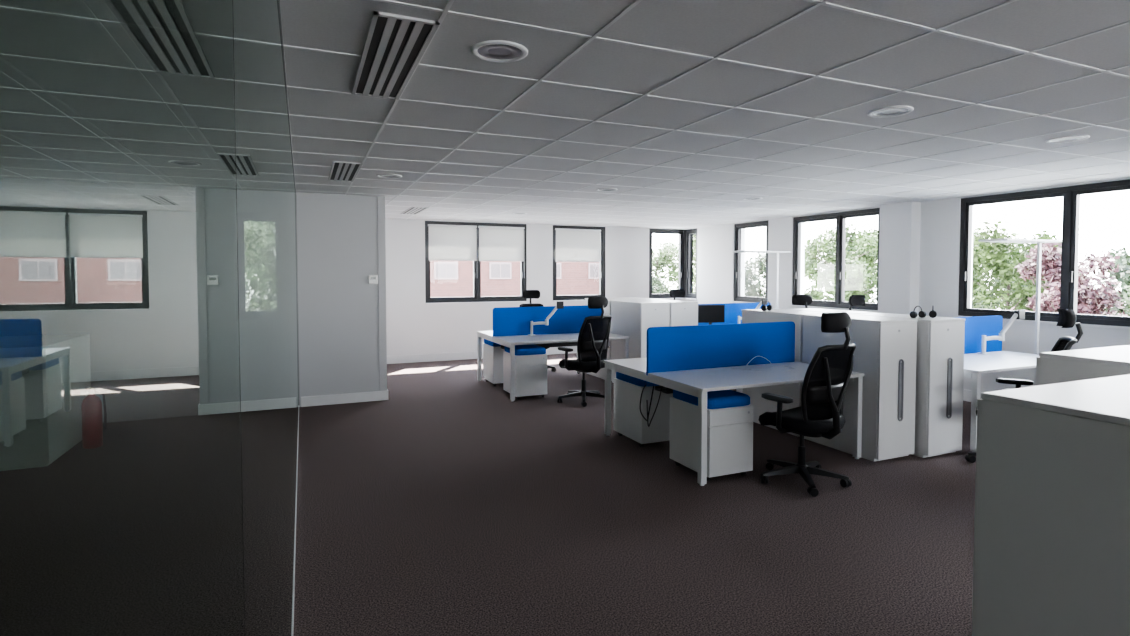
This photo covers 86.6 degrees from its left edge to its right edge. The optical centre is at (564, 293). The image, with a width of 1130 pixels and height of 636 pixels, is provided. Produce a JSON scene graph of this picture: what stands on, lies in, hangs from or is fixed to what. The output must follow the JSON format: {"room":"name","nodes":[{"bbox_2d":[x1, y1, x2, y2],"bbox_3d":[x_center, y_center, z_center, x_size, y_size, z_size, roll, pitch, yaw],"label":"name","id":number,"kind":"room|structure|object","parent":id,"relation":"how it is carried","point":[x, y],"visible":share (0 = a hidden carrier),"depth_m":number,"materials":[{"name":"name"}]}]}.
{"room":"open-plan office","nodes":[
{"label":"open-plan office","id":0,"kind":"room"},
{"bbox_2d":[296,192,384,406],"bbox_3d":[-3.433,0.012,8.862,1.100,2.558,3.380,-1,2,-24],"label":"wall","id":1,"kind":"structure","parent":0,"point":[337,234],"depth_m":7.31,"materials":[{"name":"white paint"}]},
{"bbox_2d":[301,390,388,406],"bbox_3d":[-2.693,1.283,7.374,1.010,0.120,0.020,-1,2,-24],"label":"baseboard","id":2,"kind":"structure","parent":1,"relation":"attached to","point":[319,400],"depth_m":7.36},
{"bbox_2d":[368,275,377,283],"bbox_3d":[-2.385,-0.180,7.455,0.110,0.110,0.025,-1,2,-24],"label":"thermostat","id":3,"kind":"object","parent":1,"relation":"attached to","point":[372,279],"visible":1,"depth_m":7.45,"materials":[{"name":"white plastic"}]},
{"bbox_2d":[378,196,386,390],"bbox_3d":[-2.287,0.000,7.511,0.089,2.425,0.012,-1,2,-24],"label":"trim","id":4,"kind":"structure","parent":1,"relation":"attached to","point":[381,200],"depth_m":7.50,"materials":[{"name":"white paint"}]},
{"bbox_2d":[385,218,684,355],"bbox_3d":[-0.640,-0.090,11.772,6.950,2.558,0.280,-1,2,-24],"label":"wall","id":5,"kind":"structure","parent":0,"point":[414,326],"depth_m":11.05,"materials":[{"name":"paint"}]},
{"bbox_2d":[425,221,526,302],"bbox_3d":[-1.648,-0.592,11.227,1.940,1.480,0.120,-1,2,-24],"label":"window","id":6,"kind":"structure","parent":5,"relation":"in","point":[476,297],"depth_m":11.20,"materials":[{"name":"black metal"}]},
{"bbox_2d":[428,224,476,260],"bbox_3d":[-2.048,-0.772,10.975,0.900,0.978,0.036,-1,2,-24],"label":"roller blind","id":7,"kind":"object","parent":6,"relation":"attached to","point":[446,242],"visible":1,"depth_m":10.96,"materials":[{"name":"white fabric"}]},
{"bbox_2d":[478,226,523,260],"bbox_3d":[-1.196,-0.785,11.347,0.900,0.978,0.036,-1,2,-24],"label":"roller blind","id":8,"kind":"object","parent":6,"relation":"attached to","point":[496,243],"visible":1,"depth_m":11.34,"materials":[{"name":"white fabric"}]},
{"bbox_2d":[426,301,526,303],"bbox_3d":[-1.621,0.163,11.192,1.938,0.024,0.048,-1,2,-24],"label":"trim","id":9,"kind":"structure","parent":5,"relation":"attached to","point":[506,301],"depth_m":11.15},
{"bbox_2d":[387,346,576,363],"bbox_3d":[-0.433,1.121,11.741,6.630,0.140,0.020,-1,2,-24],"label":"baseboard","id":10,"kind":"structure","parent":5,"relation":"attached to","point":[396,359],"depth_m":10.94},
{"bbox_2d":[553,300,584,301],"bbox_3d":[0.298,0.133,12.031,1.168,0.024,0.048,-1,2,-24],"label":"trim","id":11,"kind":"structure","parent":5,"relation":"attached to","point":[556,300],"depth_m":11.90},
{"bbox_2d":[553,225,604,299],"bbox_3d":[0.272,-0.621,12.065,1.170,1.480,0.120,-1,2,-24],"label":"window","id":12,"kind":"structure","parent":5,"relation":"in","point":[602,233],"depth_m":12.07,"materials":[{"name":"black metal"}]},
{"bbox_2d":[555,228,600,261],"bbox_3d":[0.268,-0.808,11.987,0.995,0.978,0.036,-1,2,-24],"label":"roller blind","id":13,"kind":"object","parent":12,"relation":"attached to","point":[572,245],"visible":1,"depth_m":11.97,"materials":[{"name":"white fabric"}]},
{"bbox_2d":[649,228,684,297],"bbox_3d":[2.164,-0.650,12.891,0.900,1.480,0.120,-1,2,-24],"label":"window","id":14,"kind":"structure","parent":5,"relation":"in","point":[681,233],"depth_m":12.90,"materials":[{"name":"metal"}]},
{"bbox_2d":[293,353,975,635],"bbox_3d":[0.239,1.558,3.380,12.700,0.150,16.500,-1,2,-24],"label":"floor","id":15,"kind":"structure","parent":0,"point":[448,504],"depth_m":3.76,"materials":[{"name":"carpet"}]},
{"bbox_2d":[0,0,299,635],"bbox_3d":[-1.045,0.247,2.226,0.032,2.550,10.698,-1,2,-24],"label":"glass wall","id":16,"kind":"structure","parent":15,"relation":"on","point":[150,388],"depth_m":0.27,"materials":[{"name":"clear glass"}]},
{"bbox_2d":[483,339,503,385],"bbox_3d":[-0.920,0.974,8.740,0.424,0.643,0.544,-1,2,-24],"label":"pedestal","id":17,"kind":"object","parent":15,"relation":"on","point":[492,354],"visible":0.46,"depth_m":8.46,"materials":[{"name":"white laminate"}]},
{"bbox_2d":[484,339,500,346],"bbox_3d":[-0.920,0.691,8.729,0.424,0.077,0.524,-1,2,-24],"label":"seat cushion","id":18,"kind":"object","parent":17,"relation":"on","point":[487,343],"depth_m":8.57,"materials":[{"name":"blue fabric"}]},
{"bbox_2d":[503,344,546,399],"bbox_3d":[-0.523,1.006,7.830,0.424,0.643,0.544,-1,2,-24],"label":"pedestal","id":19,"kind":"object","parent":15,"relation":"on","point":[530,360],"visible":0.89,"depth_m":7.60,"materials":[{"name":"white laminate"}]},
{"bbox_2d":[504,344,545,355],"bbox_3d":[-0.523,0.723,7.822,0.424,0.077,0.524,-1,2,-24],"label":"seat cushion","id":20,"kind":"object","parent":19,"relation":"on","point":[520,350],"depth_m":7.63,"materials":[{"name":"blue fabric"}]},
{"bbox_2d":[519,290,555,371],"bbox_3d":[-0.482,0.602,9.764,0.661,1.315,0.678,1,2,18],"label":"office chair","id":21,"kind":"object","parent":15,"relation":"on","point":[527,294],"visible":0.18,"depth_m":10.02,"materials":[{"name":"black plastic"}]},
{"bbox_2d":[477,305,628,400],"bbox_3d":[-0.220,0.739,8.502,1.680,1.130,1.600,-1,2,-24],"label":"desk","id":22,"kind":"object","parent":15,"relation":"on","point":[511,325],"visible":0.79,"depth_m":8.33,"materials":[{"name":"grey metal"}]},
{"bbox_2d":[501,342,577,348],"bbox_3d":[-0.220,0.694,8.500,1.380,0.100,0.190,-1,2,-24],"label":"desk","id":23,"kind":"object","parent":22,"relation":"on","point":[570,343],"depth_m":8.44,"materials":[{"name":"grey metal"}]},
{"bbox_2d":[528,301,563,335],"bbox_3d":[-0.268,0.336,8.277,0.496,0.470,0.105,0,2,-4],"label":"monitor arm","id":24,"kind":"object","parent":22,"relation":"on","point":[560,304],"visible":1,"depth_m":8.26,"materials":[{"name":"white metal"}]},
{"bbox_2d":[558,296,611,406],"bbox_3d":[0.234,0.682,7.463,0.665,1.315,0.677,0,2,-5],"label":"office chair","id":25,"kind":"object","parent":15,"relation":"on","point":[593,338],"visible":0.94,"depth_m":7.25,"materials":[{"name":"black fabric"}]},
{"bbox_2d":[585,298,632,380],"bbox_3d":[0.690,0.676,9.303,0.454,1.200,0.863,-1,2,-24],"label":"storage cabinet","id":26,"kind":"object","parent":15,"relation":"on","point":[607,310],"visible":0.22,"depth_m":8.98,"materials":[{"name":"white laminate"}]},
{"bbox_2d":[619,297,657,299],"bbox_3d":[1.121,0.669,9.491,0.454,1.200,0.863,-1,2,-24],"label":"storage cabinet","id":27,"kind":"object","parent":15,"relation":"on","point":[633,298],"visible":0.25,"depth_m":9.43,"materials":[{"name":"white laminate"}]},
{"bbox_2d":[611,300,669,382],"bbox_3d":[1.052,0.705,8.476,0.454,1.200,0.863,-1,2,-24],"label":"storage cabinet","id":28,"kind":"object","parent":15,"relation":"on","point":[632,319],"visible":0.49,"depth_m":8.16,"materials":[{"name":"white laminate"}]},
{"bbox_2d":[614,372,672,446],"bbox_3d":[0.780,1.078,5.775,0.424,0.643,0.544,-1,2,-24],"label":"pedestal","id":29,"kind":"object","parent":15,"relation":"on","point":[629,422],"visible":0.57,"depth_m":5.54,"materials":[{"name":"white laminate"}]},
{"bbox_2d":[616,372,645,386],"bbox_3d":[0.780,0.795,5.763,0.424,0.077,0.524,-1,2,-24],"label":"seat cushion","id":30,"kind":"object","parent":29,"relation":"on","point":[621,378],"depth_m":5.64,"materials":[{"name":"blue fabric"}]},
{"bbox_2d":[645,299,697,325],"bbox_3d":[1.482,0.698,8.664,0.454,1.200,0.863,-1,2,-24],"label":"storage cabinet","id":31,"kind":"object","parent":15,"relation":"on","point":[681,313],"visible":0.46,"depth_m":8.27,"materials":[{"name":"white laminate"}]},
{"bbox_2d":[669,289,684,299],"bbox_3d":[2.083,0.580,10.406,0.661,1.315,0.678,0,2,13],"label":"office chair","id":32,"kind":"object","parent":15,"relation":"on","point":[674,293],"visible":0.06,"depth_m":10.65,"materials":[{"name":"black fabric"}]},
{"bbox_2d":[670,390,752,480],"bbox_3d":[1.178,1.109,4.865,0.424,0.643,0.544,-1,2,-24],"label":"pedestal","id":33,"kind":"object","parent":15,"relation":"on","point":[729,412],"visible":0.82,"depth_m":4.67,"materials":[{"name":"white metal"}]},
{"bbox_2d":[673,390,749,408],"bbox_3d":[1.177,0.827,4.856,0.424,0.077,0.524,-1,2,-24],"label":"seat cushion","id":34,"kind":"object","parent":33,"relation":"on","point":[722,399],"depth_m":4.68,"materials":[{"name":"blue fabric"}]},
{"bbox_2d":[604,321,863,485],"bbox_3d":[1.472,0.843,5.532,1.680,1.130,1.600,-1,2,-24],"label":"desk","id":35,"kind":"object","parent":15,"relation":"on","point":[692,360],"visible":0.89,"depth_m":5.32,"materials":[{"name":"laminate"}]},
{"bbox_2d":[640,385,653,420],"bbox_3d":[0.756,0.905,5.209,0.198,0.380,0.149,-1,2,-30],"label":"cable","id":36,"kind":"object","parent":35,"relation":"hanging from","point":[645,385],"visible":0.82,"depth_m":5.19,"materials":[{"name":"black plastic"}]},
{"bbox_2d":[646,386,662,426],"bbox_3d":[0.788,0.930,5.128,0.163,0.403,0.168,0,2,-4],"label":"cable","id":37,"kind":"object","parent":35,"relation":"hanging from","point":[662,386],"visible":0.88,"depth_m":5.12,"materials":[{"name":"black plastic"}]},
{"bbox_2d":[655,385,672,393],"bbox_3d":[1.472,0.797,5.530,1.380,0.100,0.190,-1,2,-24],"label":"cable tray","id":38,"kind":"object","parent":35,"relation":"on","point":[666,390],"depth_m":5.24,"materials":[{"name":"grey metal"}]},
{"bbox_2d":[725,356,772,370],"bbox_3d":[1.691,0.626,5.401,0.410,0.096,0.266,-1,2,-24],"label":"cable","id":39,"kind":"object","parent":35,"relation":"on","point":[756,356],"visible":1,"depth_m":5.40,"materials":[{"name":"white plastic"}]},
{"bbox_2d":[764,364,794,370],"bbox_3d":[1.974,0.666,5.439,0.161,0.007,0.399,0,2,-9],"label":"cable","id":40,"kind":"object","parent":35,"relation":"on","point":[764,364],"visible":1,"depth_m":5.51,"materials":[{"name":"white plastic"}]},
{"bbox_2d":[698,302,770,324],"bbox_3d":[2.541,0.710,9.325,1.680,1.130,1.600,-1,2,-24],"label":"divider","id":41,"kind":"object","parent":15,"relation":"on","point":[732,310],"visible":0.03,"depth_m":9.33,"materials":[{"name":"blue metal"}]},
{"bbox_2d":[698,305,724,324],"bbox_3d":[2.147,0.356,8.856,0.420,0.390,0.170,0,2,-9],"label":"computer monitor","id":42,"kind":"object","parent":41,"relation":"on","point":[710,314],"visible":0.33,"depth_m":8.82,"materials":[{"name":"black plastic"}]},
{"bbox_2d":[738,298,767,323],"bbox_3d":[2.873,0.302,9.256,0.496,0.470,0.105,0,2,-4],"label":"monitor arm","id":43,"kind":"object","parent":41,"relation":"on","point":[763,300],"visible":0.48,"depth_m":9.23,"materials":[{"name":"white metal"}]},
{"bbox_2d":[732,250,789,308],"bbox_3d":[3.129,0.291,9.589,0.940,1.948,0.400,-1,2,-24],"label":"light","id":44,"kind":"object","parent":15,"relation":"on","point":[743,251],"visible":0.56,"depth_m":9.68,"materials":[{"name":"white metal"}]},
{"bbox_2d":[742,309,825,436],"bbox_3d":[2.313,0.780,6.314,0.454,1.200,0.863,-1,2,-24],"label":"storage cabinet","id":45,"kind":"object","parent":15,"relation":"on","point":[760,405],"visible":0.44,"depth_m":6.14,"materials":[{"name":"white laminate"}]},
{"bbox_2d":[761,300,772,310],"bbox_3d":[2.148,0.122,6.381,0.136,0.110,0.060,-2,3,-41],"label":"headset","id":46,"kind":"object","parent":45,"relation":"on","point":[764,307],"visible":1,"depth_m":6.36,"materials":[{"name":"black plastic"}]},
{"bbox_2d":[761,305,766,310],"bbox_3d":[2.105,0.149,6.345,0.023,0.059,0.060,-2,3,-41],"label":"ear cup","id":47,"kind":"object","parent":46,"relation":"on","point":[763,307],"depth_m":6.34,"materials":[{"name":"black plastic"}]},
{"bbox_2d":[792,294,811,307],"bbox_3d":[3.116,0.654,8.285,0.667,1.315,0.677,-2,3,-44],"label":"office chair","id":48,"kind":"object","parent":15,"relation":"on","point":[797,299],"visible":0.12,"depth_m":7.95,"materials":[{"name":"black fabric"}]},
{"bbox_2d":[759,312,855,496],"bbox_3d":[1.833,0.783,4.580,0.667,1.315,0.677,0,2,12],"label":"office chair","id":49,"kind":"object","parent":15,"relation":"on","point":[828,373],"visible":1,"depth_m":4.36,"materials":[{"name":"black fabric"}]},
{"bbox_2d":[786,308,876,313],"bbox_3d":[2.793,0.777,6.415,0.454,1.200,0.863,-1,2,-24],"label":"storage cabinet","id":50,"kind":"object","parent":15,"relation":"on","point":[799,309],"visible":0.1,"depth_m":6.41,"materials":[{"name":"white laminate"}]},
{"bbox_2d":[849,295,864,310],"bbox_3d":[3.921,0.679,7.569,0.668,1.315,0.676,0,2,1],"label":"office chair","id":51,"kind":"object","parent":15,"relation":"on","point":[854,300],"visible":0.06,"depth_m":7.81,"materials":[{"name":"black fabric"}]},
{"bbox_2d":[802,314,917,461],"bbox_3d":[2.671,0.809,5.496,0.454,1.200,0.863,-1,2,-24],"label":"storage cabinet","id":52,"kind":"object","parent":15,"relation":"on","point":[886,347],"visible":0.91,"depth_m":5.14,"materials":[{"name":"white laminate"}]},
{"bbox_2d":[852,313,964,457],"bbox_3d":[3.150,0.805,5.597,0.454,1.200,0.863,-1,2,-24],"label":"storage cabinet","id":53,"kind":"object","parent":15,"relation":"on","point":[940,340],"visible":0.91,"depth_m":5.20,"materials":[{"name":"white laminate"}]},
{"bbox_2d":[910,306,925,317],"bbox_3d":[3.152,0.158,5.358,0.136,0.110,0.060,-1,2,-24],"label":"headset","id":54,"kind":"object","parent":53,"relation":"on","point":[913,314],"visible":1,"depth_m":5.35,"materials":[{"name":"black plastic"}]},
{"bbox_2d":[910,311,917,317],"bbox_3d":[3.100,0.184,5.336,0.023,0.059,0.060,-1,2,-24],"label":"ear cup","id":55,"kind":"object","parent":54,"relation":"on","point":[913,314],"depth_m":5.32,"materials":[{"name":"black plastic"}]},
{"bbox_2d":[918,311,925,317],"bbox_3d":[3.204,0.182,5.382,0.023,0.059,0.060,-1,2,-24],"label":"ear cup","id":56,"kind":"object","parent":54,"relation":"on","point":[921,314],"depth_m":5.37,"materials":[{"name":"black plastic"}]},
{"bbox_2d":[929,305,936,317],"bbox_3d":[3.316,0.156,5.408,0.060,0.110,0.136,1,2,32],"label":"headset","id":57,"kind":"object","parent":53,"relation":"on","point":[932,314],"visible":1,"depth_m":5.36,"materials":[{"name":"black plastic"}]},
{"bbox_2d":[929,311,936,317],"bbox_3d":[3.286,0.183,5.361,0.060,0.059,0.023,1,2,32],"label":"ear cup","id":58,"kind":"object","parent":57,"relation":"on","point":[932,314],"depth_m":5.35,"materials":[{"name":"black plastic"}]},
{"bbox_2d":[953,315,1038,451],"bbox_3d":[4.084,0.814,6.345,1.680,1.130,1.600,-1,2,-24],"label":"desk","id":59,"kind":"object","parent":15,"relation":"on","point":[998,360],"visible":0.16,"depth_m":6.11,"materials":[{"name":"white laminate"}]},
{"bbox_2d":[977,310,1024,354],"bbox_3d":[4.641,0.402,6.385,0.496,0.470,0.105,0,2,-4],"label":"monitor arm","id":60,"kind":"object","parent":59,"relation":"on","point":[1020,314],"visible":1,"depth_m":6.37,"materials":[{"name":"white metal"}]},
{"bbox_2d":[978,238,1061,385],"bbox_3d":[4.783,0.405,6.331,0.940,1.948,0.400,-1,2,-24],"label":"light","id":61,"kind":"object","parent":15,"relation":"on","point":[1039,242],"visible":0.56,"depth_m":6.43,"materials":[{"name":"white metal"}]},
{"bbox_2d":[965,308,1082,462],"bbox_3d":[3.710,0.773,4.877,0.668,1.315,0.676,-1,2,-30],"label":"office chair","id":62,"kind":"object","parent":15,"relation":"on","point":[1067,317],"visible":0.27,"depth_m":4.83,"materials":[{"name":"black plastic"}]},
{"bbox_2d":[972,374,1129,635],"bbox_3d":[1.978,0.936,1.851,0.926,1.200,0.853,-1,2,-24],"label":"cabinet","id":63,"kind":"object","parent":15,"relation":"on","point":[1052,523],"visible":1,"depth_m":1.84,"materials":[{"name":"white laminate"}]},
{"bbox_2d":[1036,345,1129,385],"bbox_3d":[3.048,0.903,3.224,0.866,1.170,0.513,-1,2,-24],"label":"base cabinet","id":64,"kind":"object","parent":15,"relation":"on","point":[1054,367],"visible":0.21,"depth_m":3.13,"materials":[{"name":"white laminate"}]},
{"bbox_2d":[280,0,1129,228],"bbox_3d":[0.239,-1.140,3.286,12.700,0.150,16.500,-1,2,-24],"label":"ceiling","id":65,"kind":"structure","parent":0,"point":[691,110],"depth_m":3.42,"materials":[{"name":"tile"}]},
{"bbox_2d":[328,161,362,181],"bbox_3d":[-2.083,-1.147,5.655,0.240,0.010,1.100,-1,2,-24],"label":"ceiling vent","id":66,"kind":"object","parent":65,"relation":"in","point":[340,170],"visible":1,"depth_m":5.58,"materials":[{"name":"white metal"}]},
{"bbox_2d":[376,174,401,177],"bbox_3d":[-1.722,-1.156,5.878,0.244,0.010,0.244,-1,2,-24],"label":"recessed light","id":67,"kind":"object","parent":65,"relation":"in","point":[377,175],"visible":1,"depth_m":5.86,"materials":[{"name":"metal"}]},
{"bbox_2d":[352,11,439,99],"bbox_3d":[-0.802,-1.045,2.725,0.240,0.010,1.080,-1,2,-24],"label":"ceiling vent","id":68,"kind":"object","parent":65,"relation":"in","point":[395,44],"visible":1,"depth_m":2.58,"materials":[{"name":"white metal"}]},
{"bbox_2d":[401,207,428,214],"bbox_3d":[-2.305,-1.269,9.158,0.240,0.010,1.100,-1,2,-24],"label":"ceiling vent","id":69,"kind":"object","parent":65,"relation":"in","point":[412,210],"visible":1,"depth_m":9.06,"materials":[{"name":"white metal"}]},
{"bbox_2d":[471,40,527,62],"bbox_3d":[-0.281,-1.041,2.582,0.244,0.010,0.244,-1,2,-24],"label":"recessed light","id":70,"kind":"object","parent":65,"relation":"in","point":[499,51],"visible":1,"depth_m":2.57,"materials":[{"name":"metal"}]},
{"bbox_2d":[596,188,617,190],"bbox_3d":[0.477,-1.189,6.839,0.244,0.010,0.244,-1,2,-24],"label":"recessed light","id":71,"kind":"object","parent":65,"relation":"in","point":[598,189],"visible":1,"depth_m":6.83,"materials":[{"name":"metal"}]},
{"bbox_2d":[743,197,762,199],"bbox_3d":[2.401,-1.219,7.679,0.244,0.010,0.244,-1,2,-24],"label":"recessed light","id":72,"kind":"object","parent":65,"relation":"in","point":[749,198],"visible":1,"depth_m":7.64,"materials":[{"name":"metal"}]},
{"bbox_2d":[867,106,913,117],"bbox_3d":[1.918,-1.074,3.542,0.244,0.010,0.244,-1,2,-24],"label":"recessed light","id":73,"kind":"object","parent":65,"relation":"in","point":[890,111],"visible":1,"depth_m":3.54,"materials":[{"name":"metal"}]},
{"bbox_2d":[1045,135,1089,142],"bbox_3d":[3.568,-1.099,4.262,0.244,0.010,0.244,-1,2,-24],"label":"recessed light","id":74,"kind":"object","parent":65,"relation":"in","point":[1071,138],"visible":1,"depth_m":4.25,"materials":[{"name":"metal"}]},
{"bbox_2d":[878,201,920,314],"bbox_3d":[4.588,0.037,8.264,0.180,2.550,0.480,-1,2,-24],"label":"wall column","id":75,"kind":"structure","parent":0,"point":[899,226],"depth_m":8.14,"materials":[{"name":"paint"}]},
{"bbox_2d":[685,178,1129,391],"bbox_3d":[5.912,0.118,5.810,0.280,2.558,15.900,-1,2,-24],"label":"wall","id":76,"kind":"structure","parent":0,"point":[940,219],"depth_m":7.89,"materials":[{"name":"paint"}]},
{"bbox_2d":[685,228,696,298],"bbox_3d":[2.744,-0.648,12.839,0.120,1.480,0.440,-1,2,-24],"label":"window","id":77,"kind":"structure","parent":76,"relation":"in","point":[691,234],"depth_m":12.90,"materials":[{"name":"black metal"}]},
{"bbox_2d":[734,220,768,302],"bbox_3d":[3.484,-0.589,11.144,0.120,1.480,0.940,-1,2,-24],"label":"window","id":78,"kind":"structure","parent":76,"relation":"in","point":[739,233],"depth_m":11.43,"materials":[{"name":"black metal"}]},
{"bbox_2d":[790,305,877,311],"bbox_3d":[4.184,0.225,9.405,0.048,0.024,1.719,-1,2,-24],"label":"trim","id":79,"kind":"structure","parent":76,"relation":"attached to","point":[790,305],"depth_m":9.30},
{"bbox_2d":[792,208,879,309],"bbox_3d":[4.245,-0.528,9.404,0.120,1.480,1.720,-1,2,-24],"label":"window","id":80,"kind":"structure","parent":76,"relation":"in","point":[840,217],"depth_m":9.32,"materials":[{"name":"black metal"}]},
{"bbox_2d":[963,389,982,401],"bbox_3d":[5.778,1.329,5.783,0.020,0.140,15.880,-1,2,-24],"label":"baseboard","id":81,"kind":"structure","parent":76,"relation":"attached to","point":[966,393],"depth_m":7.49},
{"bbox_2d":[956,316,1129,329],"bbox_3d":[5.453,0.326,6.502,0.048,0.024,2.419,-1,2,-24],"label":"trim","id":82,"kind":"structure","parent":76,"relation":"attached to","point":[1026,321],"depth_m":6.36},
{"bbox_2d":[958,179,1129,326],"bbox_3d":[5.514,-0.427,6.501,0.120,1.480,2.420,-1,2,-24],"label":"window","id":83,"kind":"structure","parent":76,"relation":"in","point":[1070,219],"depth_m":6.58,"materials":[{"name":"black metal"}]},
{"bbox_3d":[2.673,-0.140,13.219,0.280,2.558,0.280,-1,2,-24],"label":"wall","id":84,"kind":"structure","parent":0,"visible":0},
{"bbox_2d":[684,230,685,297],"bbox_3d":[2.637,-0.658,13.108,0.100,1.480,0.100,-1,2,-24],"label":"trim","id":85,"kind":"structure","parent":84,"relation":"attached to","point":[685,230],"depth_m":13.06,"materials":[{"name":"black metal"}]},
{"label":"outside","id":86,"kind":"structure","parent":0,"visible":0},
{"bbox_3d":[5.160,4.238,13.323,140.000,0.200,140.000,-1,2,-24],"label":"ground","id":87,"kind":"structure","parent":86,"visible":0},
{"bbox_2d":[430,261,598,296],"bbox_3d":[-5.818,-1.661,43.260,18.200,9.500,8.200,-1,2,-24],"label":"brick building","id":88,"kind":"structure","parent":87,"relation":"on","point":[447,278],"depth_m":39.47,"materials":[{"name":"pink brick"}]},
{"bbox_2d":[652,275,669,293],"bbox_3d":[4.533,1.071,33.149,3.478,4.749,3.576,0,2,-3],"label":"tree","id":89,"kind":"object","parent":87,"relation":"on","point":[656,282],"visible":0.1,"depth_m":32.63,"materials":[{"name":"green plant"}]},
{"bbox_2d":[652,238,678,290],"bbox_3d":[6.359,-0.291,39.892,4.743,7.003,4.100,0,2,11],"label":"tree","id":90,"kind":"object","parent":87,"relation":"on","point":[664,257],"visible":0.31,"depth_m":38.90,"materials":[{"name":"green plant"}]},
{"bbox_2d":[745,249,765,296],"bbox_3d":[11.634,0.180,36.009,4.768,6.332,4.638,1,2,22],"label":"tree","id":91,"kind":"object","parent":87,"relation":"on","point":[751,290],"visible":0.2,"depth_m":35.16,"materials":[{"name":"green plant"}]},
{"bbox_2d":[804,229,877,302],"bbox_3d":[14.369,0.011,31.226,4.100,7.003,4.743,2,3,44],"label":"tree","id":92,"kind":"object","parent":87,"relation":"on","point":[857,281],"visible":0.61,"depth_m":30.68,"materials":[{"name":"green plant"}]},
{"bbox_2d":[824,224,877,301],"bbox_3d":[18.181,-0.526,36.606,4.510,7.703,5.218,-1,2,-25],"label":"tree","id":93,"kind":"object","parent":87,"relation":"on","point":[852,235],"visible":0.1,"depth_m":36.08,"materials":[{"name":"green plant"}]},
{"bbox_2d":[972,278,987,308],"bbox_3d":[15.751,0.841,26.145,4.174,5.699,4.291,0,2,-3],"label":"tree","id":94,"kind":"object","parent":87,"relation":"on","point":[972,278],"visible":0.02,"depth_m":24.96,"materials":[{"name":"green plant"}]},
{"bbox_2d":[972,228,1029,309],"bbox_3d":[20.824,0.037,30.488,4.743,7.003,4.100,0,2,-6],"label":"tree","id":95,"kind":"object","parent":87,"relation":"on","point":[977,231],"visible":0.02,"depth_m":29.29,"materials":[{"name":"green plant"}]},
{"bbox_2d":[972,221,1061,311],"bbox_3d":[14.483,0.756,19.942,4.269,6.303,3.690,1,2,19],"label":"tree","id":96,"kind":"object","parent":87,"relation":"on","point":[1002,266],"visible":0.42,"depth_m":19.29,"materials":[{"name":"green plant"}]},
{"bbox_2d":[973,234,1086,310],"bbox_3d":[19.849,0.542,25.639,4.768,6.332,4.638,-1,2,-36],"label":"tree","id":97,"kind":"object","parent":87,"relation":"on","point":[1023,245],"visible":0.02,"depth_m":26.04,"materials":[{"name":"green plant"}]},
{"bbox_2d":[1010,242,1129,315],"bbox_3d":[13.742,1.248,16.444,2.780,5.564,2.627,-1,2,-26],"label":"tree","id":98,"kind":"object","parent":87,"relation":"on","point":[1091,300],"visible":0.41,"depth_m":15.95,"materials":[{"name":"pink plant"}]},
{"bbox_2d":[1094,244,1129,316],"bbox_3d":[17.919,0.950,18.485,4.529,6.016,4.406,0,2,-7],"label":"tree","id":99,"kind":"object","parent":87,"relation":"on","point":[1123,276],"visible":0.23,"depth_m":18.09,"materials":[{"name":"green plant"}]},
{"bbox_2d":[1125,287,1129,316],"bbox_3d":[15.189,0.903,13.710,3.772,6.443,4.364,0,2,-14],"label":"tree","id":100,"kind":"object","parent":87,"relation":"on","point":[1126,300],"visible":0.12,"depth_m":14.58,"materials":[{"name":"green plant"}]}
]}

